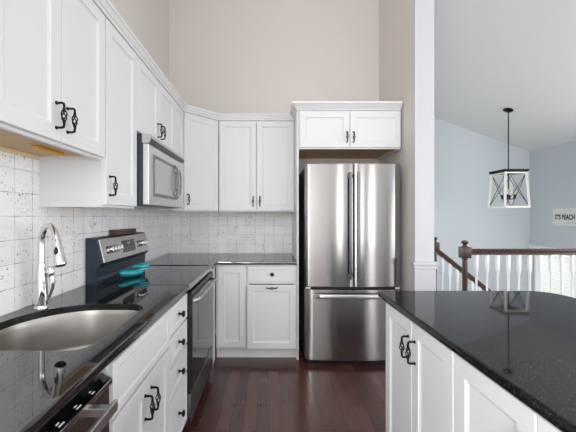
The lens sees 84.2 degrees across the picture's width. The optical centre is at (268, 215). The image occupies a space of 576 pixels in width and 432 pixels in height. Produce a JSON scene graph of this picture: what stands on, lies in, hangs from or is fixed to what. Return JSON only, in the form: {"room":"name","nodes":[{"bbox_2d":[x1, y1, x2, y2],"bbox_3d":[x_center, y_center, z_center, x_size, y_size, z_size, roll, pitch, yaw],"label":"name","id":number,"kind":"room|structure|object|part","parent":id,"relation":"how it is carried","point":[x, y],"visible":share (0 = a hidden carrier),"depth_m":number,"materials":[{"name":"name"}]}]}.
{"room":"kitchen","nodes":[
{"label":"kitchen","id":0,"kind":"room"},
{"bbox_2d":[1,0,168,316],"bbox_3d":[-1.195,-0.752,-0.220,0.150,4.165,7.560,0,0,0],"label":"wall","id":1,"kind":"structure","parent":0,"point":[148,20],"depth_m":3.03,"materials":[{"name":"beige paint"}]},
{"bbox_2d":[0,0,104,159],"bbox_3d":[-0.934,-0.625,1.212,0.372,0.712,0.651,0,0,0],"label":"upper cabinet","id":2,"kind":"object","parent":1,"relation":"attached to","point":[52,52],"visible":1,"depth_m":1.19,"materials":[{"name":"white paint"}]},
{"bbox_3d":[-1.105,-0.278,1.212,0.018,0.018,0.619,0,0,0],"label":"hanging rail","id":3,"kind":"part","parent":2,"relation":"part of","materials":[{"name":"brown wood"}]},
{"bbox_3d":[-0.799,-0.623,1.050,0.019,0.684,0.320,0,0,0],"label":"door","id":4,"kind":"part","parent":2,"relation":"part of","materials":[{"name":"white paint"}]},
{"bbox_3d":[-0.971,-0.293,1.212,0.287,0.012,0.619,0,0,0],"label":"panel","id":5,"kind":"part","parent":2,"relation":"part of","materials":[{"name":"brown wood"}]},
{"bbox_3d":[-0.769,-0.374,1.180,0.042,0.105,0.024,0,0,0],"label":"handle","id":6,"kind":"part","parent":2,"relation":"part of","materials":[{"name":"black metal"}]},
{"bbox_3d":[-0.769,-0.374,1.245,0.042,0.105,0.024,0,0,0],"label":"handle","id":7,"kind":"part","parent":2,"relation":"part of","materials":[{"name":"black metal"}]},
{"bbox_3d":[-0.799,-0.623,1.375,0.019,0.684,0.320,0,0,0],"label":"door","id":8,"kind":"part","parent":2,"relation":"part of","materials":[{"name":"white paint"}]},
{"bbox_2d":[0,151,168,316],"bbox_3d":[-1.116,0.068,1.480,0.008,0.698,4.160,0,0,0],"label":"backsplash","id":9,"kind":"structure","parent":1,"relation":"attached to","point":[22,218],"depth_m":1.52,"materials":[{"name":"white tile"}]},
{"bbox_2d":[39,17,136,208],"bbox_3d":[-0.934,-0.512,1.723,0.372,0.937,0.366,0,0,0],"label":"upper cabinet","id":10,"kind":"object","parent":1,"relation":"attached to","point":[110,182],"visible":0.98,"depth_m":1.59,"materials":[{"name":"white paint"}]},
{"bbox_3d":[-1.105,-0.053,1.723,0.018,0.018,0.334,0,0,0],"label":"hanging rail","id":11,"kind":"part","parent":10,"relation":"part of","materials":[{"name":"white wood"}]},
{"bbox_3d":[-0.769,-0.149,1.576,0.042,0.105,0.024,0,0,0],"label":"handle","id":12,"kind":"part","parent":10,"relation":"part of","materials":[{"name":"black metal"}]},
{"bbox_3d":[-0.799,-0.510,1.723,0.019,0.909,0.360,0,0,0],"label":"door","id":13,"kind":"part","parent":10,"relation":"part of","materials":[{"name":"white paint"}]},
{"bbox_2d":[137,56,174,150],"bbox_3d":[-0.934,-0.741,2.289,0.372,0.480,0.762,0,0,0],"label":"upper cabinet","id":14,"kind":"object","parent":1,"relation":"attached to","point":[155,106],"visible":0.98,"depth_m":2.20,"materials":[{"name":"white paint"}]},
{"bbox_3d":[-0.799,-0.739,2.099,0.019,0.452,0.376,0,0,0],"label":"door","id":15,"kind":"part","parent":14,"relation":"part of","materials":[{"name":"white paint"}]},
{"bbox_3d":[-0.769,-0.606,2.256,0.042,0.105,0.024,0,0,0],"label":"handle","id":16,"kind":"part","parent":14,"relation":"part of","materials":[{"name":"black metal"}]},
{"bbox_3d":[-0.769,-0.606,2.322,0.042,0.105,0.024,0,0,0],"label":"handle","id":17,"kind":"part","parent":14,"relation":"part of","materials":[{"name":"black metal"}]},
{"bbox_3d":[-0.799,-0.739,2.479,0.019,0.452,0.376,0,0,0],"label":"door","id":18,"kind":"part","parent":14,"relation":"part of","materials":[{"name":"white paint"}]},
{"bbox_2d":[134,133,183,208],"bbox_3d":[-0.899,-0.279,2.289,0.422,0.437,0.757,0,0,0],"label":"microwave","id":19,"kind":"object","parent":1,"relation":"attached to","point":[159,167],"visible":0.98,"depth_m":2.07,"materials":[{"name":"metal"}]},
{"bbox_3d":[-0.744,-0.253,2.216,0.039,0.372,0.603,0,0,0],"label":"door","id":20,"kind":"part","parent":19,"relation":"part of","materials":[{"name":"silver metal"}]},
{"bbox_2d":[142,134,183,162],"bbox_3d":[-0.736,-0.468,2.289,0.054,0.054,0.757,0,0,0],"label":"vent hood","id":21,"kind":"object","parent":19,"relation":"attached to","point":[147,139],"depth_m":2.11,"materials":[{"name":"silver metal"}]},
{"bbox_3d":[-0.713,-0.263,2.475,0.021,0.230,0.064,0,0,0],"label":"handle","id":22,"kind":"part","parent":19,"relation":"part of","materials":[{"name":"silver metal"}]},
{"bbox_3d":[-0.745,-0.253,2.592,0.037,0.372,0.145,0,0,0],"label":"control panel","id":23,"kind":"part","parent":19,"relation":"part of","materials":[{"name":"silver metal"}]},
{"bbox_2d":[137,102,183,210],"bbox_3d":[-0.955,-0.512,2.808,0.330,0.937,0.272,0,0,0],"label":"upper cabinet","id":24,"kind":"object","parent":1,"relation":"attached to","point":[179,114],"visible":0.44,"depth_m":2.83,"materials":[{"name":"white paint"}]},
{"bbox_3d":[-0.799,-0.510,2.808,0.019,0.909,0.266,0,0,0],"label":"door","id":25,"kind":"part","parent":24,"relation":"part of","materials":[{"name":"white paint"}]},
{"bbox_2d":[155,112,218,211],"bbox_3d":[-0.811,-0.512,3.248,0.602,0.937,0.608,0,0,0],"label":"upper cabinet","id":26,"kind":"object","parent":1,"relation":"attached to","point":[201,134],"visible":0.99,"depth_m":3.09,"materials":[{"name":"white paint"}]},
{"bbox_2d":[92,0,293,120],"bbox_3d":[-0.674,-1.001,2.083,0.914,0.064,2.869,0,0,21],"label":"trim","id":27,"kind":"structure","parent":26,"relation":"attached to","point":[106,7],"depth_m":2.33,"materials":[{"name":"white paint"}]},
{"bbox_3d":[-0.656,-0.510,3.096,0.388,0.909,0.019,0,0,-45],"label":"door","id":28,"kind":"part","parent":26,"relation":"part of","materials":[{"name":"white paint"}]},
{"bbox_2d":[169,0,378,334],"bbox_3d":[0.060,-0.952,3.620,2.660,4.566,0.120,0,0,0],"label":"wall","id":29,"kind":"structure","parent":0,"point":[226,56],"depth_m":3.56,"materials":[{"name":"beige paint"}]},
{"bbox_2d":[169,212,291,252],"bbox_3d":[-0.427,0.184,3.556,1.369,0.466,0.008,0,0,0],"label":"backsplash","id":30,"kind":"structure","parent":29,"relation":"attached to","point":[189,232],"depth_m":3.55,"materials":[{"name":"white tile"}]},
{"bbox_2d":[219,121,293,211],"bbox_3d":[-0.127,-0.512,3.374,0.764,0.937,0.372,0,0,0],"label":"upper cabinet","id":31,"kind":"object","parent":29,"relation":"attached to","point":[256,158],"visible":1,"depth_m":3.24,"materials":[{"name":"white paint"}]},
{"bbox_3d":[-0.318,-0.510,3.240,0.377,0.909,0.019,0,0,0],"label":"door","id":32,"kind":"part","parent":31,"relation":"part of","materials":[{"name":"white paint"}]},
{"bbox_3d":[0.064,-0.510,3.240,0.377,0.909,0.019,0,0,0],"label":"door","id":33,"kind":"part","parent":31,"relation":"part of","materials":[{"name":"white paint"}]},
{"bbox_2d":[299,111,400,160],"bbox_3d":[0.744,-0.800,3.219,0.936,0.362,0.679,0,0,0],"label":"upper cabinet","id":34,"kind":"object","parent":29,"relation":"attached to","point":[323,135],"visible":1,"depth_m":2.93,"materials":[{"name":"white paint"}]},
{"bbox_3d":[0.510,-0.798,2.930,0.463,0.334,0.019,0,0,0],"label":"door","id":35,"kind":"part","parent":34,"relation":"part of","materials":[{"name":"white paint"}]},
{"bbox_3d":[0.744,-0.628,3.543,0.904,0.018,0.018,0,0,0],"label":"hanging rail","id":36,"kind":"part","parent":34,"relation":"part of","materials":[{"name":"white wood"}]},
{"bbox_2d":[290,101,402,118],"bbox_3d":[0.713,-1.008,3.218,0.999,0.066,0.674,0,0,0],"label":"trim","id":37,"kind":"structure","parent":34,"relation":"on","point":[296,106],"depth_m":2.90,"materials":[{"name":"white paint"}]},
{"bbox_3d":[0.744,-0.643,3.255,0.904,0.012,0.594,0,0,0],"label":"panel","id":38,"kind":"part","parent":34,"relation":"part of","materials":[{"name":"brown wood"}]},
{"bbox_3d":[0.978,-0.798,2.930,0.463,0.334,0.019,0,0,0],"label":"door","id":39,"kind":"part","parent":34,"relation":"part of","materials":[{"name":"white paint"}]},
{"bbox_2d":[184,335,385,431],"bbox_3d":[2.105,1.431,-0.155,6.750,0.200,7.990,0,0,0],"label":"floor","id":40,"kind":"structure","parent":0,"point":[240,394],"depth_m":2.33,"materials":[{"name":"brown wood"}]},
{"bbox_2d":[36,373,117,431],"bbox_3d":[-0.754,0.900,0.695,0.633,0.862,0.594,0,0,0],"label":"dishwasher","id":41,"kind":"object","parent":40,"relation":"on","point":[89,410],"visible":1,"depth_m":0.86,"materials":[{"name":"black metal"}]},
{"bbox_3d":[-0.509,0.870,0.695,0.024,0.693,0.594,0,0,0],"label":"door","id":42,"kind":"part","parent":41,"relation":"part of","materials":[{"name":"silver metal"}]},
{"bbox_3d":[-0.444,0.547,0.684,0.012,0.032,0.480,0,0,0],"label":"handle","id":43,"kind":"part","parent":41,"relation":"part of","materials":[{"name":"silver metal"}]},
{"bbox_2d":[96,310,169,431],"bbox_3d":[-0.781,0.889,1.291,0.661,0.883,0.578,0,0,0],"label":"base cabinet","id":44,"kind":"object","parent":40,"relation":"on","point":[140,374],"visible":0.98,"depth_m":1.26,"materials":[{"name":"white paint"}]},
{"bbox_3d":[-0.520,0.840,1.291,0.019,0.783,0.578,0,0,0],"label":"frame","id":45,"kind":"part","parent":44,"relation":"part of","materials":[{"name":"white paint"}]},
{"bbox_3d":[-0.501,0.938,1.147,0.019,0.566,0.283,0,0,0],"label":"door","id":46,"kind":"part","parent":44,"relation":"part of","materials":[{"name":"white paint"}]},
{"bbox_3d":[-0.471,0.760,1.261,0.042,0.105,0.024,0,0,0],"label":"handle","id":47,"kind":"part","parent":44,"relation":"part of","materials":[{"name":"black metal"}]},
{"bbox_3d":[-0.471,0.760,1.325,0.042,0.105,0.024,0,0,0],"label":"handle","id":48,"kind":"part","parent":44,"relation":"part of","materials":[{"name":"black metal"}]},
{"bbox_3d":[-0.501,0.938,1.435,0.019,0.566,0.283,0,0,0],"label":"door","id":49,"kind":"part","parent":44,"relation":"part of","materials":[{"name":"white paint"}]},
{"bbox_2d":[86,232,216,431],"bbox_3d":[-0.765,0.733,2.301,0.686,1.197,0.759,0,0,0],"label":"range","id":50,"kind":"object","parent":40,"relation":"on","point":[106,256],"visible":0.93,"depth_m":2.12,"materials":[{"name":"metal"}]},
{"bbox_3d":[-1.006,0.212,2.030,0.036,0.042,0.042,-13,0,0],"label":"knob","id":51,"kind":"part","parent":50,"relation":"part of","materials":[{"name":"metal"}]},
{"bbox_2d":[110,228,135,234],"bbox_3d":[-1.080,0.115,2.370,0.044,0.038,0.340,0,0,0],"label":"wooden bar","id":52,"kind":"object","parent":50,"relation":"on","point":[132,230],"visible":1,"depth_m":2.32,"materials":[{"name":"brown wood"}]},
{"bbox_2d":[118,262,149,276],"bbox_3d":[-0.929,0.371,2.193,0.103,0.084,0.235,0,0,28],"label":"spoon rest","id":53,"kind":"object","parent":50,"relation":"on","point":[138,269],"visible":1,"depth_m":2.17,"materials":[{"name":"teal ceramic"}]},
{"bbox_2d":[100,265,210,284],"bbox_3d":[-0.757,0.427,2.301,0.541,0.022,0.751,0,0,0],"label":"cooktop","id":54,"kind":"object","parent":50,"relation":"in","point":[156,274],"depth_m":2.19,"materials":[{"name":"black glass"}]},
{"bbox_3d":[-0.486,0.766,2.301,0.034,0.606,0.747,0,0,0],"label":"oven door","id":55,"kind":"part","parent":50,"relation":"part of","materials":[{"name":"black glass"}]},
{"bbox_3d":[-0.487,1.169,2.301,0.032,0.175,0.747,0,0,0],"label":"drawer","id":56,"kind":"part","parent":50,"relation":"part of","materials":[{"name":"silver metal"}]},
{"bbox_3d":[-0.490,0.434,2.301,0.022,0.034,0.759,0,0,0],"label":"trim","id":57,"kind":"part","parent":50,"relation":"part of","materials":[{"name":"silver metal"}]},
{"bbox_3d":[-0.449,0.520,2.302,0.052,0.032,0.692,0,0,0],"label":"handle","id":58,"kind":"part","parent":50,"relation":"part of","materials":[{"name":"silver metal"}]},
{"bbox_2d":[168,293,186,431],"bbox_3d":[-0.785,0.889,1.750,0.652,0.883,0.336,0,0,0],"label":"base cabinet","id":59,"kind":"object","parent":40,"relation":"on","point":[178,310],"visible":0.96,"depth_m":1.73,"materials":[{"name":"white paint"}]},
{"bbox_3d":[-0.501,0.689,1.750,0.019,0.141,0.328,0,0,0],"label":"drawer","id":60,"kind":"part","parent":59,"relation":"part of","materials":[{"name":"white paint"}]},
{"bbox_3d":[-0.501,0.535,1.750,0.019,0.141,0.328,0,0,0],"label":"drawer","id":61,"kind":"part","parent":59,"relation":"part of","materials":[{"name":"white paint"}]},
{"bbox_3d":[-0.501,1.079,1.750,0.019,0.283,0.328,0,0,0],"label":"drawer","id":62,"kind":"part","parent":59,"relation":"part of","materials":[{"name":"white paint"}]},
{"bbox_3d":[-0.501,0.849,1.750,0.019,0.155,0.328,0,0,0],"label":"drawer","id":63,"kind":"part","parent":59,"relation":"part of","materials":[{"name":"white paint"}]},
{"bbox_2d":[210,267,214,371],"bbox_3d":[-0.800,0.889,2.820,0.600,0.883,0.260,0,0,0],"label":"cabinet filler","id":64,"kind":"object","parent":40,"relation":"on","point":[213,269],"visible":0.07,"depth_m":2.92,"materials":[{"name":"white paint"}]},
{"bbox_2d":[216,265,246,356],"bbox_3d":[-0.350,0.889,3.244,0.284,0.883,0.615,0,0,0],"label":"base cabinet","id":65,"kind":"object","parent":40,"relation":"on","point":[231,282],"visible":0.75,"depth_m":2.94,"materials":[{"name":"white paint"}]},
{"bbox_2d":[247,265,296,356],"bbox_3d":[0.025,0.889,3.216,0.463,0.883,0.671,0,0,0],"label":"base cabinet","id":66,"kind":"object","parent":40,"relation":"on","point":[271,289],"visible":1,"depth_m":2.93,"materials":[{"name":"white paint"}]},
{"bbox_2d":[146,253,296,268],"bbox_3d":[-0.427,0.432,3.118,1.367,0.030,0.867,0,0,0],"label":"countertop","id":67,"kind":"structure","parent":66,"relation":"on","point":[213,259],"depth_m":3.05,"materials":[{"name":"black stone"}]},
{"bbox_3d":[0.025,0.929,2.932,0.453,0.588,0.019,0,0,0],"label":"door","id":68,"kind":"part","parent":66,"relation":"part of","materials":[{"name":"white paint"}]},
{"bbox_3d":[0.028,0.537,2.946,0.449,0.144,0.019,0,0,0],"label":"drawer","id":69,"kind":"part","parent":66,"relation":"part of","materials":[{"name":"white paint"}]},
{"bbox_2d":[292,111,298,359],"bbox_3d":[0.266,0.176,3.250,0.018,2.310,0.620,0,0,0],"label":"panel","id":70,"kind":"object","parent":40,"relation":"on","point":[295,215],"visible":0.56,"depth_m":2.97,"materials":[{"name":"white paint"}]},
{"bbox_2d":[299,163,399,362],"bbox_3d":[0.748,0.432,3.133,0.858,1.797,0.754,0,0,0],"label":"refrigerator","id":71,"kind":"object","parent":40,"relation":"on","point":[349,213],"visible":0.87,"depth_m":2.82,"materials":[{"name":"metal"}]},
{"bbox_3d":[0.532,0.083,2.849,0.426,1.097,0.078,0,0,0],"label":"door","id":72,"kind":"part","parent":71,"relation":"part of","materials":[{"name":"silver metal"}]},
{"bbox_3d":[0.748,0.705,2.790,0.690,0.040,0.067,0,0,0],"label":"handle","id":73,"kind":"part","parent":71,"relation":"part of","materials":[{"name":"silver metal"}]},
{"bbox_3d":[0.712,0.086,2.776,0.024,0.940,0.020,0,0,0],"label":"handle","id":74,"kind":"part","parent":71,"relation":"part of","materials":[{"name":"silver metal"}]},
{"bbox_3d":[0.748,0.969,2.849,0.858,0.628,0.078,0,0,0],"label":"freezer drawer","id":75,"kind":"part","parent":71,"relation":"part of","materials":[{"name":"silver metal"}]},
{"bbox_3d":[0.784,0.086,2.776,0.024,0.940,0.020,0,0,0],"label":"handle","id":76,"kind":"part","parent":71,"relation":"part of","materials":[{"name":"silver metal"}]},
{"bbox_3d":[0.964,0.083,2.849,0.426,1.097,0.078,0,0,0],"label":"door","id":77,"kind":"part","parent":71,"relation":"part of","materials":[{"name":"silver metal"}]},
{"bbox_2d":[386,302,454,431],"bbox_3d":[0.909,0.889,1.383,0.661,0.883,0.625,0,0,0],"label":"base cabinet","id":78,"kind":"object","parent":40,"relation":"on","point":[419,368],"visible":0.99,"depth_m":1.34,"materials":[{"name":"white paint"}]},
{"bbox_3d":[0.629,0.840,1.538,0.019,0.762,0.308,0,0,0],"label":"door","id":79,"kind":"part","parent":78,"relation":"part of","materials":[{"name":"white paint"}]},
{"bbox_3d":[0.599,0.581,1.413,0.042,0.105,0.024,0,0,0],"label":"handle","id":80,"kind":"part","parent":78,"relation":"part of","materials":[{"name":"black metal"}]},
{"bbox_3d":[0.599,0.581,1.351,0.042,0.105,0.024,0,0,0],"label":"handle","id":81,"kind":"part","parent":78,"relation":"part of","materials":[{"name":"black metal"}]},
{"bbox_3d":[0.629,0.840,1.227,0.019,0.762,0.308,0,0,0],"label":"door","id":82,"kind":"part","parent":78,"relation":"part of","materials":[{"name":"white paint"}]},
{"bbox_2d":[454,353,561,431],"bbox_3d":[0.909,0.889,0.738,0.661,0.883,0.660,0,0,0],"label":"base cabinet","id":83,"kind":"object","parent":40,"relation":"on","point":[481,404],"visible":0.49,"depth_m":0.92,"materials":[{"name":"white paint"}]},
{"bbox_2d":[378,291,575,431],"bbox_3d":[1.083,0.432,0.739,0.958,0.030,2.078,0,0,0],"label":"countertop","id":84,"kind":"structure","parent":83,"relation":"on","point":[524,342],"depth_m":1.11,"materials":[{"name":"black stone"}]},
{"bbox_3d":[0.629,0.840,0.574,0.019,0.762,0.325,0,0,0],"label":"door","id":85,"kind":"part","parent":83,"relation":"part of","materials":[{"name":"white paint"}]},
{"bbox_3d":[3.361,1.446,3.830,3.938,0.270,0.060,0,0,0],"label":"trim","id":86,"kind":"structure","parent":40,"relation":"attached to","visible":0},
{"bbox_2d":[458,240,575,297],"bbox_3d":[3.833,0.803,3.880,2.990,1.016,0.104,0,0,0],"label":"stair railing","id":87,"kind":"object","parent":86,"relation":"on","point":[465,252],"visible":0.52,"depth_m":3.86,"materials":[{"name":"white wood"}]},
{"bbox_3d":[2.390,0.803,3.880,0.104,1.016,0.104,0,0,0],"label":"newel post","id":88,"kind":"part","parent":87,"relation":"part of","materials":[{"name":"red wood"}]},
{"bbox_3d":[3.884,0.436,3.880,2.888,0.072,0.066,0,0,0],"label":"handrail","id":89,"kind":"part","parent":87,"relation":"part of","materials":[{"name":"red wood"}]},
{"bbox_3d":[-0.781,0.889,-0.010,0.661,0.883,0.780,0,0,0],"label":"base cabinet","id":90,"kind":"object","parent":40,"relation":"on","visible":0},
{"bbox_2d":[0,285,189,431],"bbox_3d":[-0.795,0.432,0.750,0.631,0.030,2.341,0,0,0],"label":"countertop","id":91,"kind":"structure","parent":90,"relation":"on","point":[34,385],"depth_m":0.95,"materials":[{"name":"black stone"}]},
{"bbox_2d":[33,223,66,308],"bbox_3d":[-0.957,0.223,1.404,0.245,0.388,0.071,0,0,33],"label":"faucet","id":92,"kind":"object","parent":91,"relation":"on","point":[42,295],"visible":1,"depth_m":1.43,"materials":[{"name":"silver metal"}]},
{"bbox_3d":[-1.038,0.411,1.450,0.060,0.012,0.060,0,0,0],"label":"plate","id":93,"kind":"part","parent":92,"relation":"part of","materials":[{"name":"silver metal"}]},
{"bbox_3d":[-0.974,0.128,1.405,0.184,0.198,0.027,0,0,35],"label":"spout","id":94,"kind":"part","parent":92,"relation":"part of","materials":[{"name":"silver metal"}]},
{"bbox_3d":[-1.004,0.306,1.454,0.048,0.154,0.031,0,0,0],"label":"lever","id":95,"kind":"part","parent":92,"relation":"part of","materials":[{"name":"silver metal"}]},
{"bbox_2d":[0,310,138,350],"bbox_3d":[-0.807,0.549,1.248,0.509,0.205,0.551,0,0,0],"label":"sink","id":96,"kind":"object","parent":91,"relation":"in","point":[81,329],"visible":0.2,"depth_m":1.45,"materials":[{"name":"silver metal"}]},
{"bbox_2d":[379,0,413,290],"bbox_3d":[1.312,-0.732,3.130,0.160,4.125,0.860,0,0,0],"label":"wall partition","id":97,"kind":"structure","parent":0,"point":[396,17],"depth_m":2.91,"materials":[{"name":"beige paint"}]},
{"bbox_2d":[412,0,437,290],"bbox_3d":[1.312,-0.688,2.675,0.208,4.038,0.050,0,0,0],"label":"pillar","id":98,"kind":"structure","parent":97,"relation":"attached to","point":[424,266],"depth_m":2.68,"materials":[{"name":"white paint"}]},
{"bbox_2d":[434,117,529,290],"bbox_3d":[3.265,-0.087,6.575,4.130,5.436,0.150,0,0,0],"label":"wall","id":99,"kind":"structure","parent":0,"point":[464,159],"depth_m":6.50,"materials":[{"name":"blue paint"}]},
{"bbox_2d":[434,0,575,150],"bbox_3d":[2.105,-2.319,1.250,6.750,2.112,10.800,0,0,0],"label":"ceiling","id":100,"kind":"structure","parent":0,"point":[491,56],"depth_m":4.42,"materials":[{"name":"paint"}]},
{"bbox_2d":[488,108,530,207],"bbox_3d":[4.020,-0.972,5.340,0.431,1.672,0.431,0,0,1],"label":"pendant lantern","id":101,"kind":"object","parent":100,"relation":"hanging from","point":[507,193],"visible":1,"depth_m":5.28,"materials":[{"name":"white wood"}]},
{"bbox_3d":[3.842,-0.442,5.524,0.030,0.557,0.068,0,0,-44],"label":"post","id":102,"kind":"part","parent":101,"relation":"part of","materials":[{"name":"white wood"}]},
{"bbox_3d":[3.836,-0.442,5.162,0.068,0.557,0.030,0,0,-44],"label":"post","id":103,"kind":"part","parent":101,"relation":"part of","materials":[{"name":"white wood"}]},
{"bbox_3d":[4.020,-0.707,5.340,0.359,0.020,0.359,0,0,1],"label":"frame","id":104,"kind":"part","parent":101,"relation":"part of","materials":[{"name":"white wood"}]},
{"bbox_3d":[4.020,-1.250,5.340,0.017,1.042,0.017,0,0,-44],"label":"rod","id":105,"kind":"part","parent":101,"relation":"part of","materials":[{"name":"black metal"}]},
{"bbox_3d":[4.020,-0.745,5.340,0.390,0.052,0.390,0,0,1],"label":"plate","id":106,"kind":"part","parent":101,"relation":"part of","materials":[{"name":"black metal"}]},
{"bbox_3d":[4.020,-0.149,5.340,0.419,0.026,0.419,0,0,1],"label":"frame","id":107,"kind":"part","parent":101,"relation":"part of","materials":[{"name":"white wood"}]},
{"bbox_3d":[4.204,-0.442,5.518,0.068,0.557,0.030,0,0,-44],"label":"post","id":108,"kind":"part","parent":101,"relation":"part of","materials":[{"name":"white wood"}]},
{"bbox_3d":[4.198,-0.442,5.156,0.030,0.557,0.068,0,0,-44],"label":"post","id":109,"kind":"part","parent":101,"relation":"part of","materials":[{"name":"white wood"}]},
{"bbox_2d":[530,140,575,290],"bbox_3d":[5.405,0.647,1.250,0.150,3.968,10.500,0,0,0],"label":"wall","id":110,"kind":"structure","parent":0,"point":[552,168],"depth_m":6.02,"materials":[{"name":"grey paint"}]},
{"bbox_2d":[529,245,561,248],"bbox_3d":[5.315,1.436,5.578,0.030,1.690,1.836,0,0,0],"label":"trim","id":111,"kind":"structure","parent":110,"relation":"attached to","point":[530,246],"depth_m":6.23,"materials":[{"name":"white paint"}]},
{"bbox_2d":[534,255,575,296],"bbox_3d":[5.420,1.476,5.605,0.080,1.610,1.710,0,0,0],"label":"window","id":112,"kind":"structure","parent":110,"relation":"in","point":[536,255],"depth_m":6.01,"materials":[{"name":"white glass"}]},
{"bbox_2d":[533,255,575,297],"bbox_3d":[5.360,1.476,5.605,0.040,1.604,1.700,0,0,0],"label":"window blind","id":113,"kind":"object","parent":112,"relation":"attached to","point":[566,260],"visible":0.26,"depth_m":5.96,"materials":[{"name":"white plastic"}]},
{"bbox_2d":[553,208,575,225],"bbox_3d":[5.313,0.021,5.505,0.029,0.315,0.880,0,0,0],"label":"wall sign","id":114,"kind":"object","parent":110,"relation":"attached to","point":[564,216],"visible":1,"depth_m":5.70,"materials":[{"name":"grey paint"}]},
{"bbox_3d":[3.570,2.210,4.800,2.260,1.758,0.120,0,0,0],"label":"wall","id":115,"kind":"structure","parent":0,"visible":0},
{"bbox_2d":[434,237,491,290],"bbox_3d":[3.524,1.606,4.800,2.152,2.582,0.104,0,0,0],"label":"stair railing","id":116,"kind":"object","parent":115,"relation":"on","point":[437,250],"visible":0.21,"depth_m":4.77,"materials":[{"name":"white wood"}]},
{"bbox_3d":[2.500,0.973,4.800,0.104,1.316,0.104,0,0,0],"label":"newel post","id":117,"kind":"part","parent":116,"relation":"part of","materials":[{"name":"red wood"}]}
]}

